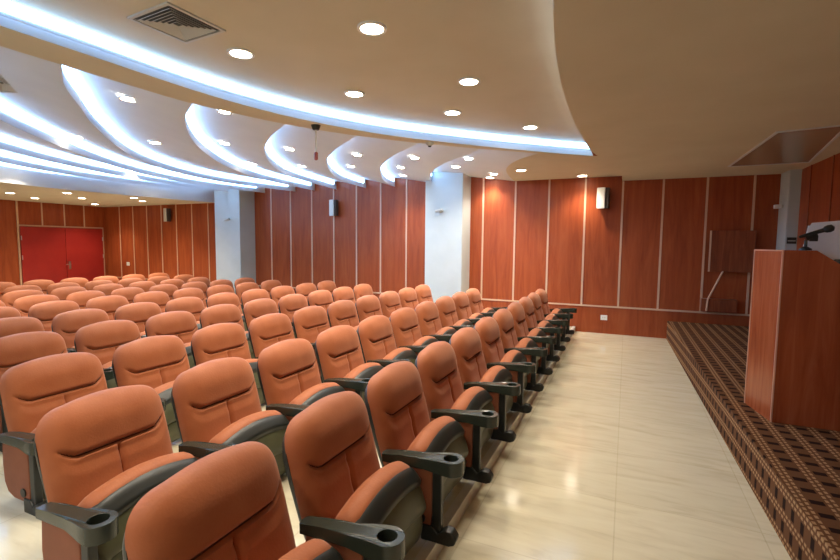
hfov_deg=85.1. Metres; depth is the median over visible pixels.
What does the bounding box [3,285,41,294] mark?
chair
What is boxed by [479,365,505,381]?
seat cushion
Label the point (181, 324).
chair
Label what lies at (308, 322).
chair
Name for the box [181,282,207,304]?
chair
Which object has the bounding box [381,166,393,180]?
led strip
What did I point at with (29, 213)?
wall
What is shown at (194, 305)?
chair
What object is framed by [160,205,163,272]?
trim
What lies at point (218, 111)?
recessed light
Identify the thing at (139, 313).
chair
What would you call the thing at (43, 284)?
chair
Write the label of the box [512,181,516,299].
trim
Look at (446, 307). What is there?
chair
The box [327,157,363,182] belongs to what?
led strip
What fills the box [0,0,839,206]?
ceiling
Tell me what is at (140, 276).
chair
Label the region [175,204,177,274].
trim
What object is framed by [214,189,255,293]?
pillar
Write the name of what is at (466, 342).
chair
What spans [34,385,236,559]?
chair
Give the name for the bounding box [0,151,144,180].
led strip
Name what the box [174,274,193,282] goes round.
chair
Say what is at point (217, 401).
chair
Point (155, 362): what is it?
chair
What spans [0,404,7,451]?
chair
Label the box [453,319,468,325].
seat cushion
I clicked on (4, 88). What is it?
ceiling vent
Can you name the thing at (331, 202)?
grille
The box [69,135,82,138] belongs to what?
recessed light
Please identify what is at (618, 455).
floor
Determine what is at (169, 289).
chair
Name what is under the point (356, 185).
trim
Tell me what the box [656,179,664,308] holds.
trim
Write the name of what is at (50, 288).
chair
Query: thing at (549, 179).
trim
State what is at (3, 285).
chair
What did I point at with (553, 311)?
seat cushion
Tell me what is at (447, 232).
pillar
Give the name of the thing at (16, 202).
trim
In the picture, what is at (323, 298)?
chair
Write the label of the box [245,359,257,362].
seat cushion
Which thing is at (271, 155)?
led strip
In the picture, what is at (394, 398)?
chair
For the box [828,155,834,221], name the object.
trim
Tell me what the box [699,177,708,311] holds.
trim
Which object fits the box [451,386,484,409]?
seat cushion
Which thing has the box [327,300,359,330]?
chair
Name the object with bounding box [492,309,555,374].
chair
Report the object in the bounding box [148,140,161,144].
recessed light
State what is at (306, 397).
seat cushion
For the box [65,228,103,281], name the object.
door
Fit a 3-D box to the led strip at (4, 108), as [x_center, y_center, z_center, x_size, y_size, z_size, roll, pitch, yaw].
[-4.426,-2.049,7.057,1.564,0.080,9.431,0,5,-7]
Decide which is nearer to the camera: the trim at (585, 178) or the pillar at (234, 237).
the trim at (585, 178)
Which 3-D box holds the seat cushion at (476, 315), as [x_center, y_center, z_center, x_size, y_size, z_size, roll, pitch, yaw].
[0.889,0.675,7.474,0.159,0.269,0.580,3,5,24]
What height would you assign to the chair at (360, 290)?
0.826 m
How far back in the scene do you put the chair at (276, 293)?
8.51 m
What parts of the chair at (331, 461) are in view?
backrest, panel, armrest, post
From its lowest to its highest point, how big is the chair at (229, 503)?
0.828 m
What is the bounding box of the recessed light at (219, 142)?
[218,141,228,144]
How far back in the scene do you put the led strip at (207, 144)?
8.26 m
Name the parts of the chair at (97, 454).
panel, armrest, post, backrest, armrest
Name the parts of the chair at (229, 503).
backrest, panel, armrest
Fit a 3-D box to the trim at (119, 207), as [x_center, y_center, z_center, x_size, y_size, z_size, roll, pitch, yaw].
[-9.564,-1.220,14.612,0.028,2.250,0.022,3,5,24]
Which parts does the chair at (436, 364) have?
backrest, armrest, panel, post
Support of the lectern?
on the stage
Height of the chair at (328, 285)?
0.826 m
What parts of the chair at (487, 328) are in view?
backrest, armrest, panel, post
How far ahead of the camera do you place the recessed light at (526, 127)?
5.74 m
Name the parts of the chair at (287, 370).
backrest, armrest, panel, post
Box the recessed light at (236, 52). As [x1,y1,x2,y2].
[227,47,254,59]
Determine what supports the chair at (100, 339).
on the floor at (20, 531)
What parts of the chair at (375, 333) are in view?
backrest, armrest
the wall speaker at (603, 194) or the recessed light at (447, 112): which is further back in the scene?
the wall speaker at (603, 194)
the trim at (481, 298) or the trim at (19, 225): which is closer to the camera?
the trim at (481, 298)
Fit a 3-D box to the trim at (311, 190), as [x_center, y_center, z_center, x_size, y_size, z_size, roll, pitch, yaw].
[-2.717,-1.165,11.517,0.034,2.760,0.022,3,5,24]
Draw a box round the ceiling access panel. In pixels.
[727,125,839,166]
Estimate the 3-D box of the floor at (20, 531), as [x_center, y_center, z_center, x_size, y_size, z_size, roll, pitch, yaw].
[-4.174,1.112,7.269,11.730,0.240,9.229,3,5,24]
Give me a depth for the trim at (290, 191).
11.80 m
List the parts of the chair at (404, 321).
backrest, armrest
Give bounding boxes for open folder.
[803,221,839,259]
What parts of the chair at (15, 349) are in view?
backrest, armrest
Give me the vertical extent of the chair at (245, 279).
0.826 m
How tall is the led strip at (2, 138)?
0.080 m
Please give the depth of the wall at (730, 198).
9.29 m
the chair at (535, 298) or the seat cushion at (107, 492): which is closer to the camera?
the seat cushion at (107, 492)
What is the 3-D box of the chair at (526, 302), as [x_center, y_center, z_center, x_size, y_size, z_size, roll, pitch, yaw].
[1.806,0.678,6.761,0.680,0.826,0.755,3,5,24]
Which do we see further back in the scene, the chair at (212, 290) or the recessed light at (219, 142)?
the chair at (212, 290)
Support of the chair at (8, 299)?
on the floor at (20, 531)
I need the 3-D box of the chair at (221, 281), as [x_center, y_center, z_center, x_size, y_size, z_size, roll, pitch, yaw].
[-4.218,0.410,10.244,0.680,0.826,0.755,3,5,24]
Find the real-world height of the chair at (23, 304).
0.826 m
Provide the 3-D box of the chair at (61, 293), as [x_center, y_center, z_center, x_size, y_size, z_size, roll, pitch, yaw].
[-6.250,0.543,8.443,0.680,0.826,0.755,3,5,24]
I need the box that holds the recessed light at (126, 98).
[117,95,136,102]
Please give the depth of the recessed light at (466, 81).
4.14 m
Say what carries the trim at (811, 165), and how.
attached to the wall at (822, 170)
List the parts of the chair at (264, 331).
backrest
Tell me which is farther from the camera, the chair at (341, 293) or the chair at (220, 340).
the chair at (341, 293)
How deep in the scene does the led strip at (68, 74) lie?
7.32 m
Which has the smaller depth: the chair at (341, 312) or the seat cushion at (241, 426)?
the seat cushion at (241, 426)
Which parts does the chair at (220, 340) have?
backrest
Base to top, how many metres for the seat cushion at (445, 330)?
0.269 m
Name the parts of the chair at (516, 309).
backrest, armrest, panel, post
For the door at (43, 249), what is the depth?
13.28 m
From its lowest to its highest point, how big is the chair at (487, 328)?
0.826 m
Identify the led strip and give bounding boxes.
[0,0,588,148]
[0,102,256,187]
[0,135,162,178]
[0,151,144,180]
[0,162,66,174]
[63,65,287,185]
[186,113,310,184]
[265,144,333,183]
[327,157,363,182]
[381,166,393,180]
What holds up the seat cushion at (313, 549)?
on the chair at (229, 503)
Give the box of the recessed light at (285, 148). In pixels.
[284,147,294,150]
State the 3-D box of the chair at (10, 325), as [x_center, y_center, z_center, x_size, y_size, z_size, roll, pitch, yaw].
[-4.088,0.819,4.783,0.680,0.826,0.755,3,5,24]
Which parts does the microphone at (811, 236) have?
handle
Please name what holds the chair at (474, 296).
on the floor at (20, 531)
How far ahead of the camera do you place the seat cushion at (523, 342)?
5.31 m
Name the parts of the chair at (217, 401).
backrest, armrest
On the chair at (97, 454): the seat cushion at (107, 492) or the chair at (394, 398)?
the seat cushion at (107, 492)
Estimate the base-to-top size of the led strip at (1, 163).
0.080 m
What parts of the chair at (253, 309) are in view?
backrest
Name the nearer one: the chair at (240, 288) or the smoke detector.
the smoke detector
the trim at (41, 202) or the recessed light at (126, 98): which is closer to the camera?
the recessed light at (126, 98)
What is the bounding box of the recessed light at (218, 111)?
[217,109,230,114]
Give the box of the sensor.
[773,205,782,208]
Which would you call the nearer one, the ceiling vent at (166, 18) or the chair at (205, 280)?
the ceiling vent at (166, 18)
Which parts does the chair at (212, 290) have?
backrest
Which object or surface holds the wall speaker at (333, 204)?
attached to the wall at (730, 198)
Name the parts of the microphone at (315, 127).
rod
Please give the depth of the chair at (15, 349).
3.94 m
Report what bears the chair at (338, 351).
on the floor at (20, 531)
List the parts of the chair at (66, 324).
backrest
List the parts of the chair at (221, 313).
backrest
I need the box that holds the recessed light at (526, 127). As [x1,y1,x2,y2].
[522,125,538,129]
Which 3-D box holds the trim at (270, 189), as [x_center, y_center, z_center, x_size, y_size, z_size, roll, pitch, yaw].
[-3.911,-1.218,12.053,0.034,2.760,0.022,3,5,24]
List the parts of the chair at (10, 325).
backrest, armrest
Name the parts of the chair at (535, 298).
backrest, armrest, post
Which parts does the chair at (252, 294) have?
backrest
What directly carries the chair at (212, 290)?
on the floor at (20, 531)
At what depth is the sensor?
7.37 m
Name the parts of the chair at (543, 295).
backrest, armrest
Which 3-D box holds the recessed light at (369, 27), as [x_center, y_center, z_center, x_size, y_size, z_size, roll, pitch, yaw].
[-0.330,-1.732,3.145,0.205,0.016,0.205,3,5,24]
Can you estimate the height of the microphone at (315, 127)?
0.380 m
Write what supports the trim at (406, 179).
attached to the wall at (730, 198)
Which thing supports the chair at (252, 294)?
on the floor at (20, 531)
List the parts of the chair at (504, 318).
backrest, armrest, panel, post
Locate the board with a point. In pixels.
(729, 251)
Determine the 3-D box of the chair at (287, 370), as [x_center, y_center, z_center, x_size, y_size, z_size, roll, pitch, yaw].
[-0.821,0.909,3.639,0.680,0.826,0.755,3,5,24]
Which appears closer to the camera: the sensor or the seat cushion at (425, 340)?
the seat cushion at (425, 340)
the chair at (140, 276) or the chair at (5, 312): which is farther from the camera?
the chair at (140, 276)
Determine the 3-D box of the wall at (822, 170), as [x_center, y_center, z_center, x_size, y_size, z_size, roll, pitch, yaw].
[3.620,-0.173,1.886,0.200,3.900,12.430,3,5,24]
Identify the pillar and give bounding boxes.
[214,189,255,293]
[425,172,470,301]
[776,169,801,249]
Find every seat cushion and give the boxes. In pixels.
[78,452,193,507]
[102,361,111,368]
[154,380,174,393]
[209,410,281,443]
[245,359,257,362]
[278,539,330,559]
[289,382,339,404]
[335,461,409,522]
[344,362,380,377]
[383,347,410,359]
[407,416,454,451]
[412,336,435,345]
[435,327,453,334]
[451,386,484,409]
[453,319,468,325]
[468,313,481,318]
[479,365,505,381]
[481,308,493,312]
[500,350,519,361]
[515,338,531,347]
[527,328,540,335]
[537,320,547,326]
[544,314,554,319]
[551,308,559,313]
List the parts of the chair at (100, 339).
backrest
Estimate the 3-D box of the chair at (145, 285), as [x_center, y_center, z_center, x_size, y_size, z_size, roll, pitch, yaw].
[-5.677,0.447,9.735,0.680,0.826,0.755,3,5,24]
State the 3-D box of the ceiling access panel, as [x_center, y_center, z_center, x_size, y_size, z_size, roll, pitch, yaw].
[4.587,-1.611,5.604,0.980,0.022,2.400,3,5,24]
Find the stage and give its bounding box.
[666,321,839,559]
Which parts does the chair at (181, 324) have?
backrest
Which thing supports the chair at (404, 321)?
on the floor at (20, 531)
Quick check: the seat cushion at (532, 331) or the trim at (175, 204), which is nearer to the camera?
the seat cushion at (532, 331)
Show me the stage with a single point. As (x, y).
(793, 471)
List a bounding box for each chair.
[0,282,16,300]
[0,306,20,318]
[0,317,75,352]
[0,331,113,379]
[0,352,165,516]
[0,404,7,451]
[2,290,43,306]
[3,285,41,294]
[13,294,59,316]
[23,280,54,294]
[28,300,79,331]
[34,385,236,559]
[47,282,79,294]
[51,286,86,299]
[51,309,145,347]
[60,277,88,287]
[66,290,105,308]
[74,320,140,388]
[85,280,113,290]
[86,295,128,319]
[93,276,118,283]
[93,283,123,295]
[111,287,143,303]
[112,335,189,442]
[115,302,161,335]
[118,278,142,287]
[122,274,145,280]
[122,441,404,559]
[129,281,155,291]
[133,291,169,312]
[145,311,197,368]
[147,276,169,284]
[148,273,169,278]
[149,284,177,299]
[160,279,184,289]
[165,297,204,329]
[171,357,310,475]
[173,288,206,307]
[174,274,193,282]
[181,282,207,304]
[187,277,209,287]
[191,323,264,403]
[200,304,254,358]
[206,285,242,312]
[207,292,246,330]
[209,279,234,292]
[234,277,254,287]
[235,282,258,302]
[241,289,279,312]
[243,298,295,338]
[248,313,322,382]
[257,338,369,405]
[260,280,281,298]
[270,286,294,308]
[278,294,307,321]
[282,391,463,554]
[292,306,329,342]
[295,283,316,302]
[307,290,333,312]
[315,325,410,402]
[317,280,335,293]
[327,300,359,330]
[332,287,355,303]
[353,284,372,300]
[355,295,388,322]
[357,315,427,364]
[364,361,498,501]
[378,291,401,317]
[389,307,452,347]
[398,287,418,309]
[415,284,434,303]
[415,301,473,336]
[415,341,520,447]
[435,296,480,327]
[449,327,535,412]
[451,292,494,320]
[466,288,506,313]
[473,317,547,391]
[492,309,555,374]
[506,302,562,361]
[518,297,568,350]
[527,292,572,341]
[535,289,576,334]
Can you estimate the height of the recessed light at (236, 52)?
0.016 m
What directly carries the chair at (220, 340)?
on the floor at (20, 531)
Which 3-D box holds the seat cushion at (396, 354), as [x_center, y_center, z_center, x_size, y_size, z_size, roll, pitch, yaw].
[-0.256,0.868,4.891,0.159,0.269,0.580,3,5,24]
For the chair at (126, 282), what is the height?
0.826 m
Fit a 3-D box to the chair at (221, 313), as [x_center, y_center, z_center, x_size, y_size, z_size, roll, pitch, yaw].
[-2.327,0.739,5.877,0.680,0.826,0.755,3,5,24]
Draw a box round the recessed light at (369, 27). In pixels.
[357,20,386,35]
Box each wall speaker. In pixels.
[163,208,170,221]
[329,200,337,215]
[596,187,609,208]
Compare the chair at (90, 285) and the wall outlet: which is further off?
the chair at (90, 285)
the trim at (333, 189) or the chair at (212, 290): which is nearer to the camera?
the chair at (212, 290)
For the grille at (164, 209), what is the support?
attached to the wall speaker at (166, 211)
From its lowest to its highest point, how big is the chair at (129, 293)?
0.826 m
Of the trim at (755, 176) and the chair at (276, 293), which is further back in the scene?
the chair at (276, 293)
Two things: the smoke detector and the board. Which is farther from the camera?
the board
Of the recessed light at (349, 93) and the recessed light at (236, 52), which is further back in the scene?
the recessed light at (349, 93)
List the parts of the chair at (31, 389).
panel, armrest, post, backrest, armrest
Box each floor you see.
[0,326,571,559]
[436,331,790,559]
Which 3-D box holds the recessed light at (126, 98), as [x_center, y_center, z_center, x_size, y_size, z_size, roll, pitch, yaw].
[-2.907,-1.813,4.581,0.205,0.016,0.205,3,5,24]
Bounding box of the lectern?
[744,249,839,430]
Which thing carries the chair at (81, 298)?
on the floor at (20, 531)
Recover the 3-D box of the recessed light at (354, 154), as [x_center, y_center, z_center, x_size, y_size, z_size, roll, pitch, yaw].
[-0.969,-1.986,7.266,0.205,0.016,0.205,3,5,24]
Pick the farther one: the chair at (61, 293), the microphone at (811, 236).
the chair at (61, 293)
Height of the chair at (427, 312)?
0.826 m
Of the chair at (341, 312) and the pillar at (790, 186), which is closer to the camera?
the chair at (341, 312)
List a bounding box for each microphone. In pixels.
[311,124,320,159]
[798,225,834,249]
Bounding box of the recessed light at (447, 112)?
[443,110,461,115]
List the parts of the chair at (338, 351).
backrest, armrest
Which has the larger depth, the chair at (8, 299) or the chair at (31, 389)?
the chair at (8, 299)
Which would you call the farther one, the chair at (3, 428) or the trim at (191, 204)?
the trim at (191, 204)
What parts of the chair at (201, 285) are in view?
backrest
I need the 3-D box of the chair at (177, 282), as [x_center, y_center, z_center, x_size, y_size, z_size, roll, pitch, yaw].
[-5.392,0.399,10.381,0.680,0.826,0.755,3,5,24]
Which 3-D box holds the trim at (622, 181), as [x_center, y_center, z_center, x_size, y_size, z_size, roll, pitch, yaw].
[3.781,-0.871,8.597,0.034,2.760,0.022,3,5,24]
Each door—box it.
[19,226,66,282]
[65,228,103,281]
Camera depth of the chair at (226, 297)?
7.32 m
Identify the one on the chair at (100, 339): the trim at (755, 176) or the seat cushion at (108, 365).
the seat cushion at (108, 365)
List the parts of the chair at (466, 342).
backrest, armrest, panel, post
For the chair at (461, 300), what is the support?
on the floor at (20, 531)
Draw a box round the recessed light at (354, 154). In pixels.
[353,153,362,156]
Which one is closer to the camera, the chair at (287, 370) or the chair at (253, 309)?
the chair at (287, 370)
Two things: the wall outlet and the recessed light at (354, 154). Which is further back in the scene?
the wall outlet
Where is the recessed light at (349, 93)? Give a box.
[344,90,364,97]
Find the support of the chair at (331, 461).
on the floor at (20, 531)
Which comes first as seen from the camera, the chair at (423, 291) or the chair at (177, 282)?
the chair at (423, 291)
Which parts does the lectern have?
panel, panel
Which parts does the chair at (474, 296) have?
backrest, armrest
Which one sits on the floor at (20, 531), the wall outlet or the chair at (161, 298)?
the chair at (161, 298)
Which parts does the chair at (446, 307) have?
backrest, armrest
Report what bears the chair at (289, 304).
on the floor at (20, 531)
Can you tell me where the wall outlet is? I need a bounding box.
[600,315,606,319]
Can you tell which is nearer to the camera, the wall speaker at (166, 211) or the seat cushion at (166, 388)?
the seat cushion at (166, 388)
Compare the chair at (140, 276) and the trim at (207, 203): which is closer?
the chair at (140, 276)
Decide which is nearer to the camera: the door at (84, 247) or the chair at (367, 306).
the chair at (367, 306)
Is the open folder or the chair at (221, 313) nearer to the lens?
the open folder
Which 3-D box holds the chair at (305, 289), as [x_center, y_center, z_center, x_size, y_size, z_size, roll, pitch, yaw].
[-2.078,0.483,9.301,0.680,0.826,0.755,3,5,24]
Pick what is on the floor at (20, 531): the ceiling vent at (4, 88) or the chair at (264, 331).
the chair at (264, 331)
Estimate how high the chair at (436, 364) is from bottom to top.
0.826 m
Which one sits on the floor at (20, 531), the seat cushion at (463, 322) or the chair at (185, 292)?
the chair at (185, 292)
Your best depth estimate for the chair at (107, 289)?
9.02 m
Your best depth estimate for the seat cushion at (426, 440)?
2.73 m
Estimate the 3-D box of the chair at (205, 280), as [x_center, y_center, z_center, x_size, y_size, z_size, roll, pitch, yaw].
[-5.108,0.350,11.028,0.680,0.826,0.755,3,5,24]
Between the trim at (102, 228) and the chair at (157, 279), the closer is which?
the chair at (157, 279)
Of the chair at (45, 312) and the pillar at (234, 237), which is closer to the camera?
the chair at (45, 312)
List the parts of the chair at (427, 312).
backrest, armrest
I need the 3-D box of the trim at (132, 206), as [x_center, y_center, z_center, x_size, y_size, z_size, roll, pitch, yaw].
[-8.972,-1.193,14.346,0.028,2.250,0.022,3,5,24]
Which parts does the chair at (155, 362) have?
backrest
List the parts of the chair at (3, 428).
panel, post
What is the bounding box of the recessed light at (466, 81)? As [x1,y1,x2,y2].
[458,77,479,85]
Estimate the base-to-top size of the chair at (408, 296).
0.826 m
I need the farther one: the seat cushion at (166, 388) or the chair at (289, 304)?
the chair at (289, 304)
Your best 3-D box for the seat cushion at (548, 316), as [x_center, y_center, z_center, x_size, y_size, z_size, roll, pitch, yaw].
[2.078,0.684,7.371,0.159,0.269,0.580,3,5,24]
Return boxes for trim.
[15,201,21,284]
[19,225,101,228]
[41,202,42,224]
[63,204,65,225]
[102,228,104,275]
[119,207,121,276]
[132,206,135,273]
[146,206,148,275]
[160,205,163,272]
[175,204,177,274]
[191,204,193,276]
[207,203,209,280]
[270,189,272,279]
[290,191,291,286]
[311,190,312,282]
[333,189,334,282]
[356,185,356,285]
[380,183,380,291]
[405,179,406,287]
[481,178,484,297]
[481,298,749,315]
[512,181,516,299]
[545,179,550,292]
[580,178,586,303]
[617,181,623,306]
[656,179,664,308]
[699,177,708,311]
[745,175,756,313]
[806,165,812,231]
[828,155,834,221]
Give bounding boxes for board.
[700,230,756,312]
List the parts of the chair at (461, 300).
backrest, armrest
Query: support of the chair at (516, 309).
on the floor at (20, 531)
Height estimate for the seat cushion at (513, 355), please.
0.269 m
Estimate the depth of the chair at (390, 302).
7.51 m
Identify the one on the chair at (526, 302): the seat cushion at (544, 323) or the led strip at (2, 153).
the seat cushion at (544, 323)
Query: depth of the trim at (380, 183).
10.71 m
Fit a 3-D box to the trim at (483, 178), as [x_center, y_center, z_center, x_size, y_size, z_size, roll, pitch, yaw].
[1.329,-0.982,9.699,0.034,2.760,0.022,3,5,24]
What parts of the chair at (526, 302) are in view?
backrest, armrest, post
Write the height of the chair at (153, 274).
0.826 m
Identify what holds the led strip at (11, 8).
attached to the ceiling
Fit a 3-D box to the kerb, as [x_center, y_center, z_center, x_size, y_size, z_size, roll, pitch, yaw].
[1.151,1.276,4.870,0.054,0.093,9.228,3,5,24]
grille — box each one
[163,208,166,221]
[329,200,333,215]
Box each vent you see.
[0,75,17,92]
[127,1,225,43]
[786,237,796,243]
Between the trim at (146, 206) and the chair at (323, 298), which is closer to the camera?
the chair at (323, 298)
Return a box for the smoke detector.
[425,141,433,146]
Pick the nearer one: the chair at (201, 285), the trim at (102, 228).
the chair at (201, 285)
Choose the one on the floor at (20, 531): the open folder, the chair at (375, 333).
the chair at (375, 333)
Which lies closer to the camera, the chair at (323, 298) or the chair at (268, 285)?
the chair at (323, 298)
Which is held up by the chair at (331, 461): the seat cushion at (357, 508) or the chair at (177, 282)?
the seat cushion at (357, 508)
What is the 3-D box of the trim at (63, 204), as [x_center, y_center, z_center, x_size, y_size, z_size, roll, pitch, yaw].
[-10.723,-1.958,13.784,0.024,0.670,0.032,3,5,24]
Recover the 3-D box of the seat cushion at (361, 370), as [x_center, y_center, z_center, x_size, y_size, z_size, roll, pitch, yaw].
[-0.545,0.916,4.247,0.159,0.269,0.580,3,5,24]
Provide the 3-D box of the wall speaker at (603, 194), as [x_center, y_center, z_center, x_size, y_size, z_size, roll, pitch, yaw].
[3.454,-1.536,8.599,0.210,0.390,0.177,4,6,38]
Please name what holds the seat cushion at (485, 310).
on the chair at (474, 296)
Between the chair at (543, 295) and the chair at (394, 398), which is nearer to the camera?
the chair at (394, 398)
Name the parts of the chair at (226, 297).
backrest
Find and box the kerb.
[414,326,574,559]
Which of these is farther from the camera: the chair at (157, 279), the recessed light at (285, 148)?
the chair at (157, 279)
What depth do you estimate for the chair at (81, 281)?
10.65 m
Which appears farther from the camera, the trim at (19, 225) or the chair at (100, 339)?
the trim at (19, 225)
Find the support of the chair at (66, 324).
on the floor at (20, 531)
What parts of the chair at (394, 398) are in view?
backrest, armrest, panel, post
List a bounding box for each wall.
[0,199,106,284]
[104,152,780,338]
[796,153,839,249]
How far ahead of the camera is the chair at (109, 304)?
6.87 m
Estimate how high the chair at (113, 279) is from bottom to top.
0.826 m

